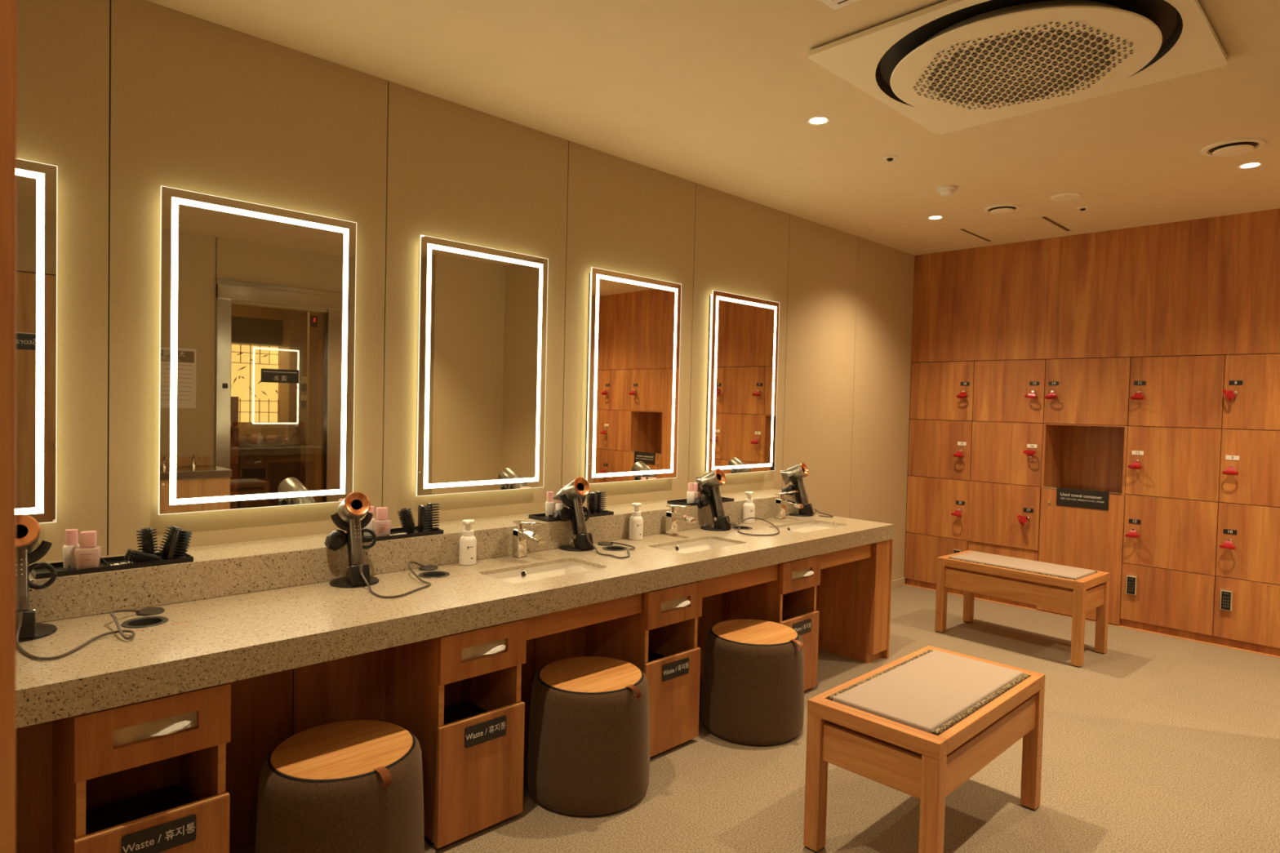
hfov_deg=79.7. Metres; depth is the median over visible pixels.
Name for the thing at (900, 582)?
baseboard
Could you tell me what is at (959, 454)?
wristband
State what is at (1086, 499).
sign
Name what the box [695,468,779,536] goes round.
hair dryer
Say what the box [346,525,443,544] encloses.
tray
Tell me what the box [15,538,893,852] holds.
base
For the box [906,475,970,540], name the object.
locker
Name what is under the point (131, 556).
brush
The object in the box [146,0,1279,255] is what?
ceiling
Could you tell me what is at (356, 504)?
hair dryer
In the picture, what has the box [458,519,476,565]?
soap dispenser
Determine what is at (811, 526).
basin
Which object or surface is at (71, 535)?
lotion bottle
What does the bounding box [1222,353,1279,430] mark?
locker
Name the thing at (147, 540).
brush
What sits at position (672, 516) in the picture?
faucet
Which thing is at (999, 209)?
ceiling vent
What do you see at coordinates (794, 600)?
base cabinet
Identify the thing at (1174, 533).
locker
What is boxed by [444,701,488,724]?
waste bin
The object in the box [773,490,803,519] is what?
faucet
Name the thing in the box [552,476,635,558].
hair dryer
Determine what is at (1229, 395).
wristband
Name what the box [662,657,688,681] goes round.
sign
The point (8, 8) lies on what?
trim
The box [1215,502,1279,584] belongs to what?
locker
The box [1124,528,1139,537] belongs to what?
wristband
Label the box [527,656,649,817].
stool
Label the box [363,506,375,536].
lotion bottle
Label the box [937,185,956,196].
smoke detector
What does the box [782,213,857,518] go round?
wall panel
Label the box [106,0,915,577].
wall
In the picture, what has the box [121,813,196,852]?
sign
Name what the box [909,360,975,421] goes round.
locker
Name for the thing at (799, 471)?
hair dryer
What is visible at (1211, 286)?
wall panel
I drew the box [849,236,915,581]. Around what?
wall panel
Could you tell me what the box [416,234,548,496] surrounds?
wall mirror
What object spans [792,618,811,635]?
sign
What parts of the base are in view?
kick rail, panel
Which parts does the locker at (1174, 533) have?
number plate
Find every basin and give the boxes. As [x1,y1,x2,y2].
[485,561,599,582]
[656,538,739,553]
[777,522,841,532]
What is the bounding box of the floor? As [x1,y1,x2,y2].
[424,585,1279,852]
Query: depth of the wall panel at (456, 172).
3.31 m
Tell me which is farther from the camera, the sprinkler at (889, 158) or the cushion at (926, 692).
the sprinkler at (889, 158)
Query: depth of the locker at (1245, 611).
4.72 m
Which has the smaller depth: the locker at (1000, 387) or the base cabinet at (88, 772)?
the base cabinet at (88, 772)
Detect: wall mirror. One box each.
[16,158,57,523]
[158,185,356,515]
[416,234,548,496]
[585,266,681,484]
[705,289,779,474]
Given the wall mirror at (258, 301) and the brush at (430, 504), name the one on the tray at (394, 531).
the brush at (430, 504)
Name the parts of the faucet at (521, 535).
lever, spout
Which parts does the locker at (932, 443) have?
number plate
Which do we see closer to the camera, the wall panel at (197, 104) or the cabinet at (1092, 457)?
the wall panel at (197, 104)
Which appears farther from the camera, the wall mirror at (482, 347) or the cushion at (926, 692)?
the wall mirror at (482, 347)
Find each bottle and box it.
[62,528,79,568]
[74,530,102,568]
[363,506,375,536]
[372,506,391,537]
[458,535,476,565]
[545,491,554,516]
[554,499,568,511]
[555,502,564,511]
[628,515,643,540]
[686,482,694,503]
[693,482,703,499]
[742,502,755,524]
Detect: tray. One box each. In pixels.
[28,551,193,579]
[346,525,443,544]
[528,509,613,522]
[666,497,733,506]
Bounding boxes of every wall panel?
[16,0,109,562]
[107,0,387,555]
[382,80,568,527]
[560,140,695,506]
[688,182,789,494]
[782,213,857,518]
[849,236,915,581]
[911,208,1279,362]
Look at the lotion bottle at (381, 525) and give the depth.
2.88 m
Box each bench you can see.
[803,645,1044,852]
[934,550,1110,667]
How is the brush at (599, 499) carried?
on the tray at (541, 517)
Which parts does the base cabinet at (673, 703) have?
door, drawer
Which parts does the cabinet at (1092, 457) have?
door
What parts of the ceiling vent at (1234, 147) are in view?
dish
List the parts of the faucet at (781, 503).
lever, spout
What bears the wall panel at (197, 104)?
attached to the wall
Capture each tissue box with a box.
[112,711,196,746]
[461,639,505,661]
[660,596,690,612]
[791,567,813,579]
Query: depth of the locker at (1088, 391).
5.34 m
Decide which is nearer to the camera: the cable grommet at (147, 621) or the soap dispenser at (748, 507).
the cable grommet at (147, 621)
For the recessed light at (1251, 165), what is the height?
0.003 m
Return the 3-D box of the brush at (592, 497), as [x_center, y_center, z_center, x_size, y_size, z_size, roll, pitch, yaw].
[-0.227,0.363,3.630,0.058,0.102,0.055,0,2,-32]
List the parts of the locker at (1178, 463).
number plate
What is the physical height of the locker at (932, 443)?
0.461 m
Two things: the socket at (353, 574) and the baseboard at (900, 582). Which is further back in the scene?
the baseboard at (900, 582)
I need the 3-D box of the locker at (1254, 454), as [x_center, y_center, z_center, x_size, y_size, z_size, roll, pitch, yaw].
[3.976,0.254,4.786,0.461,0.461,0.508,0,2,-44]
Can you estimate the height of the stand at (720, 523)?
0.244 m
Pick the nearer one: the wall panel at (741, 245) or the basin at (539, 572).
the basin at (539, 572)
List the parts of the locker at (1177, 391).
number plate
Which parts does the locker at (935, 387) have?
number plate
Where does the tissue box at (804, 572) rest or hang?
in the base cabinet at (794, 600)
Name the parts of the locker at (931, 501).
number plate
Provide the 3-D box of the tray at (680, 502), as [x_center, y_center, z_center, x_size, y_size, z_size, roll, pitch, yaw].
[0.336,0.407,4.196,0.390,0.015,0.145,0,2,-44]
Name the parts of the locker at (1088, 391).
number plate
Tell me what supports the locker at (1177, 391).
on the locker at (1178, 463)
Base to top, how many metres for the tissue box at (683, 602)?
0.075 m
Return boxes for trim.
[0,0,17,852]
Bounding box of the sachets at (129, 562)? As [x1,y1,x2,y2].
[110,561,133,565]
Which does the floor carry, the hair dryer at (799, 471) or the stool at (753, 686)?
the stool at (753, 686)
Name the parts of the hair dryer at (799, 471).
handle, cord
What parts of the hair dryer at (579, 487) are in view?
handle, cord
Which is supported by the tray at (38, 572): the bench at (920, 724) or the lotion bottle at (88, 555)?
the lotion bottle at (88, 555)
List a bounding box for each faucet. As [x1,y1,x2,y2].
[510,520,544,559]
[663,504,696,536]
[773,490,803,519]
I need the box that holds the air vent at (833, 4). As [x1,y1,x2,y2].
[820,0,858,9]
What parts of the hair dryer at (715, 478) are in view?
handle, cord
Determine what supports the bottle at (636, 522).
on the soap dispenser at (636, 521)
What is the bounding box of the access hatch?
[960,216,1070,241]
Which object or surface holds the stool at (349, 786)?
on the floor
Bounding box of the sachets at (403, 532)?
[389,532,406,535]
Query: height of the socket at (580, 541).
0.065 m
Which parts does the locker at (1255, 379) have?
number plate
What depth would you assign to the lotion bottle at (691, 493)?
4.07 m
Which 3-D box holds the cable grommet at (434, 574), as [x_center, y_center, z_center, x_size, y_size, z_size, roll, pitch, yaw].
[-0.770,0.566,2.875,0.155,0.053,0.215,0,2,-44]
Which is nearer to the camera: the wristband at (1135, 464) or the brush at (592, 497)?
the brush at (592, 497)
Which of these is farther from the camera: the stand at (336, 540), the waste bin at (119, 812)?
the stand at (336, 540)
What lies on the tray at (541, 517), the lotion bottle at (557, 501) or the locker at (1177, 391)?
the lotion bottle at (557, 501)
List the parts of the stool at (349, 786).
lid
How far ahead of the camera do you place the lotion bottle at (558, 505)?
3.45 m
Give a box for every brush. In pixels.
[123,549,161,567]
[136,527,159,555]
[158,525,182,559]
[167,528,192,559]
[397,507,416,533]
[417,505,431,532]
[426,502,439,531]
[586,492,597,514]
[595,491,606,513]
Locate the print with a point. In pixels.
(91, 553)
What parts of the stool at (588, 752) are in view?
lid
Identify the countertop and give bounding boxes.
[15,488,894,728]
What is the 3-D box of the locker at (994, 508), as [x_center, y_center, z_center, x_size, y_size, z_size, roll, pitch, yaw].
[2.877,0.662,5.901,0.473,0.466,0.509,0,2,-44]
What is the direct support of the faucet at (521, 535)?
on the countertop
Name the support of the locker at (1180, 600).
on the baseboard at (1161, 629)
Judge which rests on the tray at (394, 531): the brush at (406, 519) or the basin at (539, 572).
the brush at (406, 519)
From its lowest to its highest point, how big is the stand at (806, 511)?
0.244 m
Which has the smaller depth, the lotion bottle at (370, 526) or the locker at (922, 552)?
the lotion bottle at (370, 526)
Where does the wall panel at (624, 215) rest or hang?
attached to the wall
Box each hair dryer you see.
[15,514,139,660]
[333,491,431,598]
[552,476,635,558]
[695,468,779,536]
[780,462,833,517]
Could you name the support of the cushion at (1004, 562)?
on the bench at (1077, 591)
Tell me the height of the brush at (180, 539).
0.102 m
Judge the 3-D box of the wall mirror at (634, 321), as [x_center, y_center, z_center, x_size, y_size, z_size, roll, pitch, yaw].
[-0.031,-0.252,4.046,0.654,1.075,0.044,0,2,-44]
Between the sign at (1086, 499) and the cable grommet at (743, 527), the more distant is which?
the sign at (1086, 499)
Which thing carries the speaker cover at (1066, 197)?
attached to the ceiling
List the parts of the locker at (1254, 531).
number plate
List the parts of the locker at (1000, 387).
number plate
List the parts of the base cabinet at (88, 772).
door, drawer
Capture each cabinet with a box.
[52,682,231,852]
[385,618,526,848]
[586,580,702,757]
[721,555,821,690]
[1036,423,1128,625]
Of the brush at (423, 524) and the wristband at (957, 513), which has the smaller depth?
the brush at (423, 524)
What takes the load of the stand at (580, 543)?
on the countertop
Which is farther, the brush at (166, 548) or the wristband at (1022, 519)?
the wristband at (1022, 519)
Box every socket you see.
[15,609,35,639]
[346,563,370,585]
[572,533,593,549]
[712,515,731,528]
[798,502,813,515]
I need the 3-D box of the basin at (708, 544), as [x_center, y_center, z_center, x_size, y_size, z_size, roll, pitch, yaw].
[0.272,0.628,3.604,0.484,0.122,0.256,0,2,-44]
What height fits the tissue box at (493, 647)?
0.075 m
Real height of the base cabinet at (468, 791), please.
0.698 m
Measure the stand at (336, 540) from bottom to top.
0.244 m
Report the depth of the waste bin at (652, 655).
3.33 m
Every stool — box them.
[254,719,424,852]
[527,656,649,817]
[701,619,804,746]
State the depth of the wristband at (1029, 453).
5.57 m
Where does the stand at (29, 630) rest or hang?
on the countertop
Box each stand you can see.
[15,540,57,642]
[324,511,378,587]
[552,493,595,551]
[694,483,731,531]
[782,475,813,516]
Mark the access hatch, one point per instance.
(1042, 225)
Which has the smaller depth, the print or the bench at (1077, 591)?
the print
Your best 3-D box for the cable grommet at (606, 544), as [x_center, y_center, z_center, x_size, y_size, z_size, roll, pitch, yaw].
[-0.120,0.565,3.476,0.155,0.053,0.215,0,2,-44]
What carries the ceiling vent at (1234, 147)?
in the ceiling
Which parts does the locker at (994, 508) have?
number plate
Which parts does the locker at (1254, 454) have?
number plate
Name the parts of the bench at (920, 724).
leg, rail, rail, leg, rail, rail, leg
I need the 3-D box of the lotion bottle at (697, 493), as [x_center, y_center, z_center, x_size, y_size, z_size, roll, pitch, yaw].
[0.307,0.358,4.139,0.050,0.110,0.062,3,2,40]
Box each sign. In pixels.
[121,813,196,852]
[464,715,506,748]
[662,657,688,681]
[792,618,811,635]
[1056,487,1109,510]
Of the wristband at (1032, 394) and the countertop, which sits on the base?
the countertop
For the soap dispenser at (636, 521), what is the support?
on the countertop
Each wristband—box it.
[951,509,961,516]
[952,449,964,457]
[956,391,967,398]
[1017,515,1027,525]
[1022,449,1035,457]
[1024,391,1036,399]
[1044,391,1057,399]
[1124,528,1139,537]
[1128,460,1142,469]
[1129,391,1144,399]
[1219,539,1235,549]
[1222,389,1236,401]
[1222,465,1238,475]
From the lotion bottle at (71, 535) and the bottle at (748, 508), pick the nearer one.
the lotion bottle at (71, 535)
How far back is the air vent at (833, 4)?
2.39 m
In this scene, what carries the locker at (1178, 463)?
on the locker at (1174, 533)
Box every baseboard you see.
[891,577,905,589]
[905,577,1279,656]
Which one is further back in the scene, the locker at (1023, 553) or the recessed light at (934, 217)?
the locker at (1023, 553)
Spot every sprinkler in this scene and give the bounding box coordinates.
[882,155,897,161]
[1075,206,1089,210]
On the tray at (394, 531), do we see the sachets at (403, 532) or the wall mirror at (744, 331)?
the sachets at (403, 532)
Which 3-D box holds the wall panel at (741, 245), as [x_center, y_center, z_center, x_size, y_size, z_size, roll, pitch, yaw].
[0.614,-0.039,4.727,0.921,2.700,0.009,0,2,-44]
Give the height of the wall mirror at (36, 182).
1.075 m
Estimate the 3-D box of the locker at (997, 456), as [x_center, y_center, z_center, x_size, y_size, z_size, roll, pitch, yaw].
[2.892,0.198,5.893,0.461,0.461,0.509,0,2,-44]
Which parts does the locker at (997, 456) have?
number plate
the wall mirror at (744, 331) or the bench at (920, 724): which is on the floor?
the bench at (920, 724)
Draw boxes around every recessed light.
[806,115,830,124]
[927,215,943,219]
[1237,162,1262,168]
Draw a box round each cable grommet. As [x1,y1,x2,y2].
[120,607,191,631]
[417,564,464,580]
[597,541,639,551]
[730,522,759,530]
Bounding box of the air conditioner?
[808,0,1228,134]
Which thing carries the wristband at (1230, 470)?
hanging from the locker at (1254, 454)
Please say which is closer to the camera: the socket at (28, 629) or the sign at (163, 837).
the sign at (163, 837)
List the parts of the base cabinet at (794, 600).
door, drawer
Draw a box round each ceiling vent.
[983,204,1021,214]
[1200,137,1266,156]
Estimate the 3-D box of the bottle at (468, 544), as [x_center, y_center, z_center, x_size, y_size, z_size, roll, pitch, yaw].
[-0.682,0.488,3.038,0.067,0.113,0.067,1,2,-9]
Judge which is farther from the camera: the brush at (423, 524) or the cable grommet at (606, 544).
the cable grommet at (606, 544)
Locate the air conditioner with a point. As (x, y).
(947, 66)
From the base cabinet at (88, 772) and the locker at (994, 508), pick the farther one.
the locker at (994, 508)
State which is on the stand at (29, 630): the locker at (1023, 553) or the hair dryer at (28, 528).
the hair dryer at (28, 528)
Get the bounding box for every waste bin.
[85,784,193,835]
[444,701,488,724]
[648,650,666,662]
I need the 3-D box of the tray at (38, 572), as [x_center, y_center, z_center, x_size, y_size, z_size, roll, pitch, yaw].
[-1.586,0.413,2.313,0.390,0.015,0.145,0,2,-44]
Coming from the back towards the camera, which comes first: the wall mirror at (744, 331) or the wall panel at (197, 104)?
the wall mirror at (744, 331)
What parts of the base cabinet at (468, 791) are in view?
door, drawer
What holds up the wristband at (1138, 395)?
hanging from the locker at (1177, 391)
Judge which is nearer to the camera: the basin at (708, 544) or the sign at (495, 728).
the sign at (495, 728)
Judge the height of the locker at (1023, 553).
0.381 m
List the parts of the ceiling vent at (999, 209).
dish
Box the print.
[79,553,92,562]
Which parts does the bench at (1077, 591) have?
leg, rail, leg, rail, leg, rail, leg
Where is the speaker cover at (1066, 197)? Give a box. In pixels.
[1049,192,1082,201]
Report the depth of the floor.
3.02 m
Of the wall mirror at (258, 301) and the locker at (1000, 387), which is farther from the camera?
the locker at (1000, 387)
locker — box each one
[904,532,968,583]
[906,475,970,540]
[907,419,972,480]
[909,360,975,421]
[967,480,1041,551]
[968,541,1039,561]
[970,421,1043,486]
[972,359,1046,423]
[1044,357,1130,426]
[1120,562,1215,635]
[1122,493,1218,575]
[1125,426,1222,502]
[1128,355,1225,428]
[1213,575,1279,648]
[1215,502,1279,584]
[1218,428,1279,506]
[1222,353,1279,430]
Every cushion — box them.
[832,649,1022,733]
[950,551,1095,580]
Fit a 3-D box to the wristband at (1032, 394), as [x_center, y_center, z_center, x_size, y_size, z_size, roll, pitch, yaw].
[2.833,-0.230,5.560,0.075,0.058,0.074,1,2,3]
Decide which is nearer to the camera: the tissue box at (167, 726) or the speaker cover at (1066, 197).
the tissue box at (167, 726)
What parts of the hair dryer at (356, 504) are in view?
handle, cord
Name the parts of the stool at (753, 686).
lid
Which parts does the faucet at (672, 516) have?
lever, spout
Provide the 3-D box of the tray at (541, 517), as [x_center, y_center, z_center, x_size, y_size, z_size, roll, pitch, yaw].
[-0.315,0.409,3.559,0.390,0.015,0.145,0,2,-44]
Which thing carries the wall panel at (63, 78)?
attached to the wall
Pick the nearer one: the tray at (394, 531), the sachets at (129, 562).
the sachets at (129, 562)
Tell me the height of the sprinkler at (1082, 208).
0.016 m
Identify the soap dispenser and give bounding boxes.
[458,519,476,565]
[628,502,643,540]
[742,491,755,524]
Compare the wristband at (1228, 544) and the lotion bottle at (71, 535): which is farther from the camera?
the wristband at (1228, 544)
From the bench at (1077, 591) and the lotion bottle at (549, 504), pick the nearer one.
the lotion bottle at (549, 504)
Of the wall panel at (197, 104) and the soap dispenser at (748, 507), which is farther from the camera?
the soap dispenser at (748, 507)
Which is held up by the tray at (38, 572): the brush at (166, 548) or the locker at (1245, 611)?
the brush at (166, 548)
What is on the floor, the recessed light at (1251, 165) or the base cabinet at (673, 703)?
the base cabinet at (673, 703)
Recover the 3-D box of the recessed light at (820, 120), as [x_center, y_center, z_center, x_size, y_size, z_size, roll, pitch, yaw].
[0.786,-1.347,3.380,0.100,0.003,0.100,0,2,-44]
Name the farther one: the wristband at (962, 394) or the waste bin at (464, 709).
the wristband at (962, 394)

